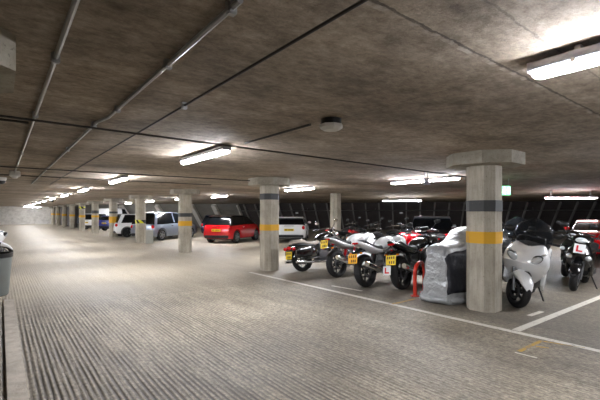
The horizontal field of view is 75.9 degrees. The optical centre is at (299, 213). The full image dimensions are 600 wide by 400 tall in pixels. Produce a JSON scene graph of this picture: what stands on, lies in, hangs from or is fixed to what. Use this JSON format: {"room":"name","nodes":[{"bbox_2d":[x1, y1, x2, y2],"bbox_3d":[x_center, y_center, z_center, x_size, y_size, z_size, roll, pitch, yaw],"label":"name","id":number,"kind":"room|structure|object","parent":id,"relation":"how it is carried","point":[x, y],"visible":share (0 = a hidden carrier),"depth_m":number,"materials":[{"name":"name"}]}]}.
{"room":"parking garage","nodes":[
{"label":"parking garage","id":0,"kind":"room"},
{"bbox_2d":[0,206,55,224],"bbox_3d":[-39.998,0.200,50.729,13.400,2.600,0.300,0,0,-38],"label":"wall","id":1,"kind":"structure","parent":0,"point":[8,215],"depth_m":52.53,"materials":[{"name":"concrete"}]},
{"bbox_2d":[60,206,76,227],"bbox_3d":[-29.167,0.200,47.755,0.200,2.600,17.800,0,0,-38],"label":"wall","id":2,"kind":"structure","parent":0,"point":[75,206],"depth_m":44.48,"materials":[{"name":"grey concrete"}]},
{"bbox_2d":[0,0,599,206],"bbox_3d":[-1.906,-1.070,35.267,54.320,0.300,74.000,0,0,-38],"label":"ceiling","id":3,"kind":"structure","parent":0,"point":[411,84],"depth_m":3.03,"materials":[{"name":"concrete"}]},
{"bbox_2d":[0,177,6,183],"bbox_3d":[-7.601,-0.830,9.797,0.220,0.180,0.214,0,0,-38],"label":"dome camera","id":4,"kind":"object","parent":3,"relation":"attached to","point":[2,179],"visible":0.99,"depth_m":9.75,"materials":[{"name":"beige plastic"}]},
{"bbox_2d":[0,118,28,123],"bbox_3d":[-3.913,-0.890,2.764,3.221,0.024,0.024,0,0,-39],"label":"conduit","id":5,"kind":"object","parent":3,"relation":"attached to","point":[1,119],"visible":1,"depth_m":3.70,"materials":[{"name":"black metal"}]},
{"bbox_2d":[9,171,20,178],"bbox_3d":[-6.191,-0.840,8.360,0.200,0.160,0.160,0,0,-38],"label":"junction box","id":6,"kind":"object","parent":3,"relation":"attached to","point":[12,174],"visible":0.98,"depth_m":8.31,"materials":[{"name":"beige plastic"}]},
{"bbox_2d":[14,0,79,172],"bbox_3d":[-2.045,-0.890,3.034,0.045,0.060,13.300,0,0,-38],"label":"conduit","id":7,"kind":"object","parent":3,"relation":"attached to","point":[55,56],"visible":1,"depth_m":2.19,"materials":[{"name":"metal"}]},
{"bbox_2d":[78,187,88,191],"bbox_3d":[-7.825,-0.860,13.894,0.125,0.121,1.550,0,0,-38],"label":"fluorescent light","id":8,"kind":"object","parent":3,"relation":"attached to","point":[84,188],"visible":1,"depth_m":13.51,"materials":[{"name":"grey plastic"}]},
{"bbox_2d":[0,174,209,184],"bbox_3d":[-5.617,-0.890,9.821,7.200,0.024,0.024,0,0,-38],"label":"conduit","id":9,"kind":"object","parent":3,"relation":"attached to","point":[0,174],"visible":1,"depth_m":10.09,"materials":[{"name":"black metal"}]},
{"bbox_2d":[109,175,127,183],"bbox_3d":[-4.631,-0.860,9.790,0.125,0.121,1.550,0,0,-38],"label":"fluorescent light","id":10,"kind":"object","parent":3,"relation":"attached to","point":[122,178],"visible":1,"depth_m":9.53,"materials":[{"name":"grey plastic"}]},
{"bbox_2d":[109,178,127,183],"bbox_3d":[-4.631,-0.823,9.790,0.104,0.047,1.510,0,0,-38],"label":"diffuser","id":11,"kind":"object","parent":10,"relation":"attached to","point":[115,180],"depth_m":9.67,"materials":[{"name":"white plastic"}]},
{"bbox_2d":[0,166,249,180],"bbox_3d":[-4.148,-0.845,7.852,7.101,0.024,0.132,0,0,-37],"label":"conduit","id":12,"kind":"object","parent":3,"relation":"attached to","point":[0,166],"visible":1,"depth_m":8.08,"materials":[{"name":"black metal"}]},
{"bbox_2d":[31,0,242,183],"bbox_3d":[-4.133,-0.890,6.554,0.095,0.060,12.580,0,0,-38],"label":"conduit","id":13,"kind":"object","parent":3,"relation":"attached to","point":[231,6],"visible":0.96,"depth_m":2.24,"materials":[{"name":"metal"}]},
{"bbox_2d":[180,146,230,163],"bbox_3d":[-1.437,-0.860,5.687,0.125,0.121,1.550,0,0,-38],"label":"fluorescent light","id":14,"kind":"object","parent":3,"relation":"attached to","point":[218,150],"visible":0.98,"depth_m":5.49,"materials":[{"name":"grey plastic"}]},
{"bbox_2d":[51,0,368,183],"bbox_3d":[-3.414,-0.890,6.340,0.045,0.060,13.800,0,0,-38],"label":"conduit","id":15,"kind":"object","parent":3,"relation":"attached to","point":[183,104],"visible":1,"depth_m":2.27,"materials":[{"name":"metal"}]},
{"bbox_2d":[211,194,227,197],"bbox_3d":[-3.981,-0.860,18.951,0.125,0.121,1.600,0,0,-38],"label":"fluorescent light","id":16,"kind":"object","parent":3,"relation":"attached to","point":[223,195],"visible":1,"depth_m":18.79,"materials":[{"name":"grey plastic"}]},
{"bbox_2d":[0,115,465,176],"bbox_3d":[0.132,-0.845,5.691,11.215,0.022,0.022,0,0,-41],"label":"conduit","id":17,"kind":"object","parent":3,"relation":"attached to","point":[4,116],"visible":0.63,"depth_m":4.41,"materials":[{"name":"black metal"}]},
{"bbox_2d":[244,123,310,143],"bbox_3d":[-0.297,-0.890,4.369,0.026,0.026,1.300,0,0,-38],"label":"conduit","id":18,"kind":"object","parent":3,"relation":"attached to","point":[309,124],"visible":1,"depth_m":4.26,"materials":[{"name":"black metal"}]},
{"bbox_2d":[284,186,314,190],"bbox_3d":[-0.041,-0.860,13.401,0.125,0.121,1.600,0,0,-38],"label":"fluorescent light","id":19,"kind":"object","parent":3,"relation":"attached to","point":[308,187],"visible":0.96,"depth_m":13.24,"materials":[{"name":"grey plastic"}]},
{"bbox_2d":[285,188,313,190],"bbox_3d":[-0.041,-0.823,13.401,0.104,0.047,1.560,0,0,-38],"label":"diffuser","id":20,"kind":"object","parent":19,"relation":"attached to","point":[289,189],"depth_m":13.43,"materials":[{"name":"white plastic"}]},
{"bbox_2d":[320,117,342,131],"bbox_3d":[0.304,-0.865,3.760,0.212,0.110,0.212,0,0,-33],"label":"ceiling detector","id":21,"kind":"object","parent":3,"relation":"attached to","point":[328,124],"visible":1,"depth_m":3.68,"materials":[{"name":"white plastic"}]},
{"bbox_2d":[383,197,421,200],"bbox_3d":[5.696,-0.800,21.500,2.100,0.241,0.125,0,0,7],"label":"fluorescent light","id":22,"kind":"object","parent":3,"relation":"attached to","point":[416,199],"visible":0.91,"depth_m":21.42,"materials":[{"name":"grey plastic"}]},
{"bbox_2d":[390,178,423,183],"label":"fluorescent light","id":23,"kind":"object","parent":3,"relation":"attached to","point":[398,181],"depth_m":10.17,"materials":[{"name":"grey plastic"}]},
{"bbox_2d":[391,178,459,183],"bbox_3d":[3.153,-0.823,9.868,0.104,0.047,1.960,0,0,-38],"label":"diffuser","id":24,"kind":"object","parent":23,"relation":"attached to","point":[431,179],"depth_m":9.91,"materials":[{"name":"white plastic"}]},
{"bbox_2d":[423,178,429,184],"bbox_3d":[2.826,-0.780,8.600,0.170,0.280,0.166,0,0,-38],"label":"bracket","id":25,"kind":"object","parent":3,"relation":"hanging from","point":[426,180],"visible":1,"depth_m":8.55,"materials":[{"name":"grey metal"}]},
{"bbox_2d":[429,175,460,181],"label":"fluorescent light","id":26,"kind":"object","parent":3,"relation":"attached to","point":[445,178],"depth_m":9.33,"materials":[{"name":"grey plastic"}]},
{"bbox_2d":[502,179,510,194],"bbox_3d":[5.436,-0.723,10.192,0.270,0.475,0.066,0,0,0],"label":"exit sign","id":27,"kind":"object","parent":3,"relation":"hanging from","point":[506,190],"visible":0.85,"depth_m":10.18,"materials":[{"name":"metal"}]},
{"bbox_2d":[527,43,599,78],"bbox_3d":[1.866,-0.860,1.706,0.125,0.121,1.550,0,0,-38],"label":"fluorescent light","id":28,"kind":"object","parent":3,"relation":"attached to","point":[581,57],"visible":1,"depth_m":2.13,"materials":[{"name":"grey plastic"}]},
{"bbox_2d":[532,53,599,78],"bbox_3d":[1.866,-0.823,1.706,0.104,0.047,1.510,0,0,-38],"label":"diffuser","id":29,"kind":"object","parent":28,"relation":"attached to","point":[578,61],"depth_m":2.14,"materials":[{"name":"white plastic"}]},
{"bbox_2d":[544,191,597,198],"bbox_3d":[10.981,-0.760,15.600,2.100,0.321,0.125,0,0,0],"label":"fluorescent light","id":30,"kind":"object","parent":3,"relation":"attached to","point":[550,196],"visible":0.98,"depth_m":15.54,"materials":[{"name":"grey plastic"}]},
{"bbox_2d":[545,198,596,198],"bbox_3d":[10.981,-0.623,15.600,2.060,0.047,0.104,0,0,0],"label":"diffuser","id":31,"kind":"object","parent":30,"relation":"attached to","point":[545,198],"depth_m":15.57,"materials":[{"name":"white plastic"}]},
{"bbox_2d":[0,223,599,399],"bbox_3d":[-0.060,1.600,36.705,59.000,0.200,74.000,0,0,-38],"label":"floor","id":32,"kind":"structure","parent":0,"point":[100,316],"depth_m":4.81,"materials":[{"name":"concrete"}]},
{"bbox_2d":[0,252,12,295],"bbox_3d":[-5.615,1.113,7.034,0.610,0.775,0.610,0,0,-38],"label":"tub","id":33,"kind":"object","parent":32,"relation":"on","point":[5,257],"visible":1,"depth_m":7.00,"materials":[{"name":"grey plastic"}]},
{"bbox_2d":[0,230,12,251],"bbox_3d":[-9.945,0.790,11.572,0.831,1.441,2.092,0,0,40],"label":"scooter","id":34,"kind":"object","parent":32,"relation":"on","point":[3,235],"visible":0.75,"depth_m":12.00,"materials":[{"name":"plastic"}]},
{"bbox_2d":[0,27,15,93],"bbox_3d":[-2.014,0.290,1.854,1.028,2.420,1.028,0,0,-38],"label":"concrete column","id":35,"kind":"structure","parent":32,"relation":"on","point":[7,39],"depth_m":1.97,"materials":[{"name":"beige concrete"}]},
{"bbox_2d":[3,299,28,399],"bbox_3d":[-2.739,1.488,3.697,0.140,0.030,7.400,0,0,-38],"label":"strip","id":36,"kind":"object","parent":32,"relation":"on","point":[16,385],"visible":1,"depth_m":3.91,"materials":[{"name":"concrete"}]},
{"bbox_2d":[49,207,55,224],"bbox_3d":[-33.382,0.290,52.078,1.028,2.420,1.028,0,0,-38],"label":"concrete column","id":37,"kind":"structure","parent":32,"relation":"on","point":[52,208],"depth_m":51.85,"materials":[{"name":"yellow paint"}]},
{"bbox_2d":[53,206,61,225],"bbox_3d":[-29.942,0.290,47.659,1.028,2.420,1.028,0,0,-38],"label":"concrete column","id":38,"kind":"structure","parent":32,"relation":"on","point":[57,207],"depth_m":47.42,"materials":[{"name":"yellow paint"}]},
{"bbox_2d":[59,205,68,226],"bbox_3d":[-26.317,0.290,43.004,1.028,2.420,1.028,0,0,-38],"label":"concrete column","id":39,"kind":"structure","parent":32,"relation":"on","point":[64,207],"depth_m":42.81,"materials":[{"name":"yellow paint"}]},
{"bbox_2d":[66,204,77,228],"bbox_3d":[-22.693,0.290,38.348,1.028,2.420,1.028,0,0,-38],"label":"concrete column","id":40,"kind":"structure","parent":32,"relation":"on","point":[71,206],"depth_m":38.17,"materials":[{"name":"yellow paint"}]},
{"bbox_2d":[75,203,88,230],"bbox_3d":[-19.069,0.290,33.693,1.028,2.420,1.028,0,0,-38],"label":"concrete column","id":41,"kind":"structure","parent":32,"relation":"on","point":[81,205],"depth_m":33.46,"materials":[{"name":"yellow paint"}]},
{"bbox_2d":[87,201,102,232],"bbox_3d":[-15.444,0.290,29.037,1.028,2.420,1.028,0,0,-38],"label":"concrete column","id":42,"kind":"structure","parent":32,"relation":"on","point":[95,204],"depth_m":28.83,"materials":[{"name":"paint"}]},
{"bbox_2d":[85,213,106,228],"bbox_3d":[-19.145,0.750,37.408,2.060,1.500,4.028,0,0,17],"label":"parked car","id":43,"kind":"object","parent":32,"relation":"on","point":[88,219],"visible":0.16,"depth_m":35.67,"materials":[{"name":"white paint"}]},
{"bbox_2d":[99,215,108,229],"bbox_3d":[-16.124,0.840,34.664,2.010,1.320,3.628,0,0,22],"label":"parked car","id":44,"kind":"object","parent":32,"relation":"on","point":[104,220],"visible":0.23,"depth_m":33.13,"materials":[{"name":"blue paint"}]},
{"bbox_2d":[104,199,122,236],"bbox_3d":[-11.820,0.290,24.381,1.028,2.420,1.028,0,0,-38],"label":"concrete column","id":45,"kind":"structure","parent":32,"relation":"on","point":[113,203],"depth_m":24.17,"materials":[{"name":"paint"}]},
{"bbox_2d":[99,208,127,214],"bbox_3d":[-18.399,0.500,38.873,2.160,2.000,3.425,0,0,22],"label":"van","id":46,"kind":"object","parent":32,"relation":"on","point":[101,210],"visible":0.02,"depth_m":37.63,"materials":[{"name":"white paint"}]},
{"bbox_2d":[113,214,134,236],"bbox_3d":[-10.371,0.765,25.743,4.128,1.470,2.060,0,0,-40],"label":"parked car","id":47,"kind":"object","parent":32,"relation":"on","point":[122,226],"visible":0.38,"depth_m":24.20,"materials":[{"name":"white paint"}]},
{"bbox_2d":[129,195,151,242],"bbox_3d":[-8.134,0.290,19.647,1.028,2.420,1.028,0,0,-38],"label":"concrete column","id":48,"kind":"structure","parent":32,"relation":"on","point":[140,200],"depth_m":19.43,"materials":[{"name":"grey concrete"}]},
{"bbox_2d":[145,230,152,243],"bbox_3d":[-7.500,1.165,19.186,0.370,0.670,0.370,0,0,-21],"label":"box","id":49,"kind":"object","parent":32,"relation":"on","point":[149,233],"visible":1,"depth_m":19.03,"materials":[{"name":"grey concrete"}]},
{"bbox_2d":[131,212,196,239],"bbox_3d":[-7.969,0.710,22.962,2.030,1.580,4.228,0,0,19],"label":"parked car","id":50,"kind":"object","parent":32,"relation":"on","point":[163,224],"visible":0.48,"depth_m":21.50,"materials":[{"name":"silver metal"}]},
{"bbox_2d":[170,189,199,252],"bbox_3d":[-4.449,0.290,14.912,1.028,2.420,1.028,0,0,-38],"label":"concrete column","id":51,"kind":"structure","parent":32,"relation":"on","point":[184,195],"depth_m":14.71,"materials":[{"name":"paint"}]},
{"bbox_2d":[201,215,211,233],"bbox_3d":[-4.895,0.790,25.886,2.010,1.420,4.028,0,0,19],"label":"parked car","id":52,"kind":"object","parent":32,"relation":"on","point":[206,216],"visible":0.03,"depth_m":24.30,"materials":[{"name":"blue paint"}]},
{"bbox_2d":[204,215,259,242],"bbox_3d":[-3.563,0.800,20.845,1.990,1.400,3.728,0,0,19],"label":"parked car","id":53,"kind":"object","parent":32,"relation":"on","point":[217,227],"visible":0.99,"depth_m":19.39,"materials":[{"name":"red paint"}]},
{"bbox_2d":[248,177,289,270],"bbox_3d":[-0.812,0.290,10.241,1.028,2.420,1.028,0,0,-38],"label":"concrete column","id":54,"kind":"structure","parent":32,"relation":"on","point":[269,186],"depth_m":10.02,"materials":[{"name":"paint"}]},
{"bbox_2d":[279,216,310,240],"bbox_3d":[-0.444,0.835,21.743,2.090,1.330,4.328,0,0,3],"label":"parked car","id":55,"kind":"object","parent":32,"relation":"on","point":[290,227],"visible":0.74,"depth_m":19.69,"materials":[{"name":"white paint"}]},
{"bbox_2d":[283,219,348,271],"bbox_3d":[0.535,0.822,10.477,0.884,1.356,2.327,0,0,37],"label":"motorcycle","id":56,"kind":"object","parent":32,"relation":"on","point":[305,250],"visible":0.7,"depth_m":9.90,"materials":[{"name":"metal"}]},
{"bbox_2d":[330,193,340,237],"bbox_3d":[1.624,0.290,17.612,0.452,2.420,0.452,0,0,-38],"label":"concrete column","id":57,"kind":"structure","parent":32,"relation":"on","point":[335,198],"depth_m":17.42,"materials":[{"name":"grey concrete"}]},
{"bbox_2d":[325,217,360,250],"bbox_3d":[1.756,0.816,14.488,0.781,1.387,2.021,0,0,41],"label":"motorcycle","id":58,"kind":"object","parent":32,"relation":"on","point":[344,231],"visible":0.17,"depth_m":14.40,"materials":[{"name":"metal"}]},
{"bbox_2d":[320,223,375,277],"bbox_3d":[1.323,0.875,9.510,0.787,1.266,2.068,0,0,33],"label":"motorcycle","id":59,"kind":"object","parent":32,"relation":"on","point":[341,257],"visible":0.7,"depth_m":9.07,"materials":[{"name":"metal"}]},
{"bbox_2d":[348,217,383,240],"bbox_3d":[2.394,0.816,13.334,0.781,1.387,2.021,0,0,37],"label":"motorcycle","id":60,"kind":"object","parent":32,"relation":"on","point":[371,229],"visible":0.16,"depth_m":13.36,"materials":[{"name":"metal"}]},
{"bbox_2d":[348,224,406,286],"bbox_3d":[1.798,0.875,8.346,0.782,1.268,2.084,0,0,34],"label":"motorcycle","id":61,"kind":"object","parent":32,"relation":"on","point":[374,265],"visible":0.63,"depth_m":7.91,"materials":[{"name":"metal"}]},
{"bbox_2d":[371,217,408,249],"bbox_3d":[2.846,0.816,11.945,0.781,1.387,2.021,0,0,39],"label":"motorcycle","id":62,"kind":"object","parent":32,"relation":"on","point":[376,234],"visible":0.09,"depth_m":11.97,"materials":[{"name":"metal"}]},
{"bbox_2d":[383,219,439,289],"bbox_3d":[2.447,0.816,8.084,0.781,1.387,2.103,0,0,33],"label":"motorcycle","id":63,"kind":"object","parent":32,"relation":"on","point":[413,252],"visible":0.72,"depth_m":7.67,"materials":[{"name":"metal"}]},
{"bbox_2d":[410,261,424,296],"bbox_3d":[2.224,1.188,7.152,0.160,0.624,0.580,0,0,40],"label":"barrier","id":64,"kind":"object","parent":32,"relation":"on","point":[418,263],"visible":0.77,"depth_m":6.98,"materials":[{"name":"red metal"}]},
{"bbox_2d":[390,223,447,251],"bbox_3d":[3.128,0.875,10.089,2.026,1.268,0.782,0,0,-37],"label":"motorcycle","id":65,"kind":"object","parent":32,"relation":"on","point":[408,237],"visible":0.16,"depth_m":9.73,"materials":[{"name":"metal"}]},
{"bbox_2d":[249,272,599,351],"bbox_3d":[1.318,1.498,6.598,0.090,0.003,8.245,0,0,-39],"label":"painted line","id":66,"kind":"object","parent":32,"relation":"on","point":[468,321],"visible":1,"depth_m":5.48,"materials":[{"name":"white paint"}]},
{"bbox_2d":[407,216,455,235],"bbox_3d":[5.355,0.800,15.704,1.990,1.400,3.825,0,0,18],"label":"parked car","id":67,"kind":"object","parent":32,"relation":"on","point":[444,226],"visible":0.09,"depth_m":14.10,"materials":[{"name":"black paint"}]},
{"bbox_2d":[419,227,465,304],"bbox_3d":[2.965,0.881,7.062,2.026,1.270,0.997,0,0,-40],"label":"motorcycle","id":68,"kind":"object","parent":32,"relation":"on","point":[444,279],"visible":0.56,"depth_m":6.45,"materials":[{"name":"silver fabric"}]},
{"bbox_2d":[436,226,456,242],"bbox_3d":[3.989,0.875,9.590,0.782,1.268,2.022,0,0,40],"label":"motorcycle","id":69,"kind":"object","parent":32,"relation":"on","point":[441,238],"visible":0.02,"depth_m":9.09,"materials":[{"name":"metal"}]},
{"bbox_2d":[446,149,524,312],"bbox_3d":[2.892,0.290,6.053,1.028,2.420,1.028,0,0,-38],"label":"concrete column","id":70,"kind":"structure","parent":32,"relation":"on","point":[484,202],"depth_m":5.84,"materials":[{"name":"paint"}]},
{"bbox_2d":[502,216,525,279],"bbox_3d":[5.253,0.790,9.206,0.831,1.441,2.092,0,0,38],"label":"scooter","id":71,"kind":"object","parent":32,"relation":"on","point":[514,221],"visible":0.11,"depth_m":8.74,"materials":[{"name":"plastic"}]},
{"bbox_2d":[517,340,542,351],"bbox_3d":[2.606,1.498,4.354,0.570,0.003,0.045,0,0,-37],"label":"painted line","id":72,"kind":"object","parent":32,"relation":"on","point":[538,341],"visible":1,"depth_m":4.33,"materials":[{"name":"yellow paint"}]},
{"bbox_2d":[503,218,563,307],"bbox_3d":[4.020,0.803,6.752,0.851,1.448,2.065,0,0,27],"label":"scooter","id":73,"kind":"object","parent":32,"relation":"on","point":[527,258],"visible":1,"depth_m":6.12,"materials":[{"name":"plastic"}]},
{"bbox_2d":[505,224,515,234],"bbox_3d":[3.549,0.309,6.459,0.227,0.239,0.068,13,8,38],"label":"mirror","id":74,"kind":"object","parent":73,"relation":"on","point":[509,227],"depth_m":6.45,"materials":[{"name":"black plastic"}]},
{"bbox_2d":[549,233,563,241],"bbox_3d":[4.019,0.415,6.078,0.227,0.239,0.068,13,8,38],"label":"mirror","id":75,"kind":"object","parent":73,"relation":"attached to","point":[552,236],"depth_m":6.05,"materials":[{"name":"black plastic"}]},
{"bbox_2d":[528,311,542,315],"bbox_3d":[3.527,1.498,5.763,0.425,0.003,0.070,0,0,-36],"label":"painted line","id":76,"kind":"object","parent":32,"relation":"on","point":[537,312],"visible":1,"depth_m":5.76,"materials":[{"name":"white paint"}]},
{"bbox_2d":[512,295,599,330],"bbox_3d":[5.240,1.498,6.793,6.191,0.003,0.100,0,0,-37],"label":"painted line","id":77,"kind":"object","parent":32,"relation":"on","point":[543,319],"visible":1,"depth_m":5.64,"materials":[{"name":"white paint"}]},
{"bbox_2d":[556,220,597,276],"bbox_3d":[6.878,0.837,9.584,0.814,1.347,1.890,0,0,35],"label":"scooter","id":78,"kind":"object","parent":32,"relation":"on","point":[568,242],"visible":0.28,"depth_m":9.12,"materials":[{"name":"metal"}]},
{"bbox_2d":[560,221,599,290],"bbox_3d":[5.800,0.837,7.928,0.814,1.347,1.890,0,0,29],"label":"scooter","id":79,"kind":"object","parent":32,"relation":"on","point":[581,257],"visible":1,"depth_m":7.41,"materials":[{"name":"metal"}]},
{"bbox_2d":[560,221,570,236],"bbox_3d":[5.353,0.320,7.761,0.199,0.313,0.068,0,0,39],"label":"mirror","id":80,"kind":"object","parent":79,"relation":"attached to","point":[565,224],"depth_m":7.74,"materials":[{"name":"black plastic"}]},
{"bbox_2d":[564,219,599,254],"bbox_3d":[10.578,0.865,13.532,2.030,1.270,4.025,0,0,40],"label":"parked car","id":81,"kind":"object","parent":32,"relation":"on","point":[582,225],"visible":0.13,"depth_m":13.19,"materials":[{"name":"red paint"}]},
{"bbox_2d":[77,201,599,231],"bbox_3d":[9.033,0.203,33.138,69.500,2.554,2.634,0,0,15],"label":"wall","id":82,"kind":"structure","parent":0,"point":[547,217],"depth_m":33.20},
{"bbox_2d":[154,204,163,211],"bbox_3d":[-13.864,0.389,39.258,0.420,2.560,2.635,0,0,15],"label":"trim","id":83,"kind":"structure","parent":82,"relation":"attached to","point":[158,208],"depth_m":38.23,"materials":[{"name":"grey concrete"}]},
{"bbox_2d":[192,204,202,227],"bbox_3d":[-10.149,0.389,38.247,0.420,2.560,2.635,0,0,15],"label":"trim","id":84,"kind":"structure","parent":82,"relation":"attached to","point":[194,210],"depth_m":37.92,"materials":[{"name":"grey concrete"}]},
{"bbox_2d":[211,204,220,214],"bbox_3d":[-7.882,0.389,37.630,0.420,2.560,2.635,0,0,15],"label":"trim","id":85,"kind":"structure","parent":82,"relation":"attached to","point":[214,207],"depth_m":36.74,"materials":[{"name":"grey concrete"}]},
{"bbox_2d":[236,204,242,214],"bbox_3d":[-5.518,0.389,36.986,0.120,2.560,2.635,0,0,15],"label":"trim","id":86,"kind":"structure","parent":82,"relation":"attached to","point":[237,205],"depth_m":36.16,"materials":[{"name":"grey concrete"}]},
{"bbox_2d":[301,203,308,228],"bbox_3d":[0.477,0.339,35.404,0.110,2.461,2.537,0,0,15],"label":"trim","id":87,"kind":"structure","parent":82,"relation":"attached to","point":[301,203],"depth_m":34.94,"materials":[{"name":"grey metal"}]},
{"bbox_2d":[313,203,320,228],"bbox_3d":[1.558,0.339,35.110,0.110,2.461,2.537,0,0,15],"label":"trim","id":88,"kind":"structure","parent":82,"relation":"attached to","point":[314,203],"depth_m":34.99,"materials":[{"name":"grey metal"}]},
{"bbox_2d":[326,203,329,222],"bbox_3d":[2.639,0.339,34.816,0.110,2.461,2.537,0,0,15],"label":"trim","id":89,"kind":"structure","parent":82,"relation":"attached to","point":[326,203],"depth_m":34.29,"materials":[{"name":"grey metal"}]},
{"bbox_2d":[365,203,368,228],"bbox_3d":[5.881,0.339,33.933,0.110,2.461,2.537,0,0,15],"label":"trim","id":90,"kind":"structure","parent":82,"relation":"attached to","point":[365,203],"depth_m":33.58,"materials":[{"name":"grey metal"}]},
{"bbox_2d":[378,203,380,227],"bbox_3d":[6.961,0.339,33.639,0.110,2.461,2.537,0,0,15],"label":"trim","id":91,"kind":"structure","parent":82,"relation":"attached to","point":[378,203],"depth_m":33.20,"materials":[{"name":"grey metal"}]},
{"bbox_2d":[392,203,393,229],"bbox_3d":[8.042,0.339,33.345,0.110,2.461,2.537,0,0,15],"label":"trim","id":92,"kind":"structure","parent":82,"relation":"attached to","point":[392,203],"depth_m":33.37,"materials":[{"name":"grey metal"}]},
{"bbox_2d":[246,207,597,210],"bbox_3d":[17.050,-0.340,30.040,52.000,0.250,0.251,0,0,15],"label":"rail","id":93,"kind":"object","parent":82,"relation":"attached to","point":[532,207],"visible":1,"depth_m":31.89,"materials":[{"name":"metal"}]},
{"bbox_2d":[460,202,464,226],"bbox_3d":[13.445,0.339,31.874,0.110,2.461,2.537,0,0,15],"label":"trim","id":94,"kind":"structure","parent":82,"relation":"attached to","point":[464,202],"depth_m":31.55,"materials":[{"name":"grey metal"}]},
{"bbox_2d":[505,202,511,221],"bbox_3d":[16.687,0.339,30.991,0.110,2.461,2.537,0,0,15],"label":"trim","id":95,"kind":"structure","parent":82,"relation":"attached to","point":[510,205],"depth_m":30.47,"materials":[{"name":"grey metal"}]},
{"bbox_2d":[522,202,527,217],"bbox_3d":[17.768,0.339,30.697,0.110,2.461,2.537,0,0,15],"label":"trim","id":96,"kind":"structure","parent":82,"relation":"attached to","point":[526,205],"depth_m":30.02,"materials":[{"name":"grey metal"}]},
{"bbox_2d":[537,202,544,218],"bbox_3d":[18.849,0.339,30.403,0.110,2.461,2.537,0,0,15],"label":"trim","id":97,"kind":"structure","parent":82,"relation":"attached to","point":[543,203],"depth_m":29.81,"materials":[{"name":"grey metal"}]},
{"bbox_2d":[550,202,561,226],"bbox_3d":[19.929,0.339,30.109,0.110,2.461,2.537,0,0,15],"label":"trim","id":98,"kind":"structure","parent":82,"relation":"attached to","point":[560,203],"depth_m":29.83,"materials":[{"name":"grey metal"}]},
{"bbox_2d":[565,201,578,230],"bbox_3d":[21.010,0.339,29.814,0.110,2.461,2.537,0,0,15],"label":"trim","id":99,"kind":"structure","parent":82,"relation":"attached to","point":[577,202],"depth_m":29.41,"materials":[{"name":"grey metal"}]},
{"bbox_2d":[586,201,596,218],"bbox_3d":[22.091,0.339,29.520,0.110,2.461,2.537,0,0,15],"label":"trim","id":100,"kind":"structure","parent":82,"relation":"attached to","point":[595,202],"depth_m":28.87,"materials":[{"name":"grey metal"}]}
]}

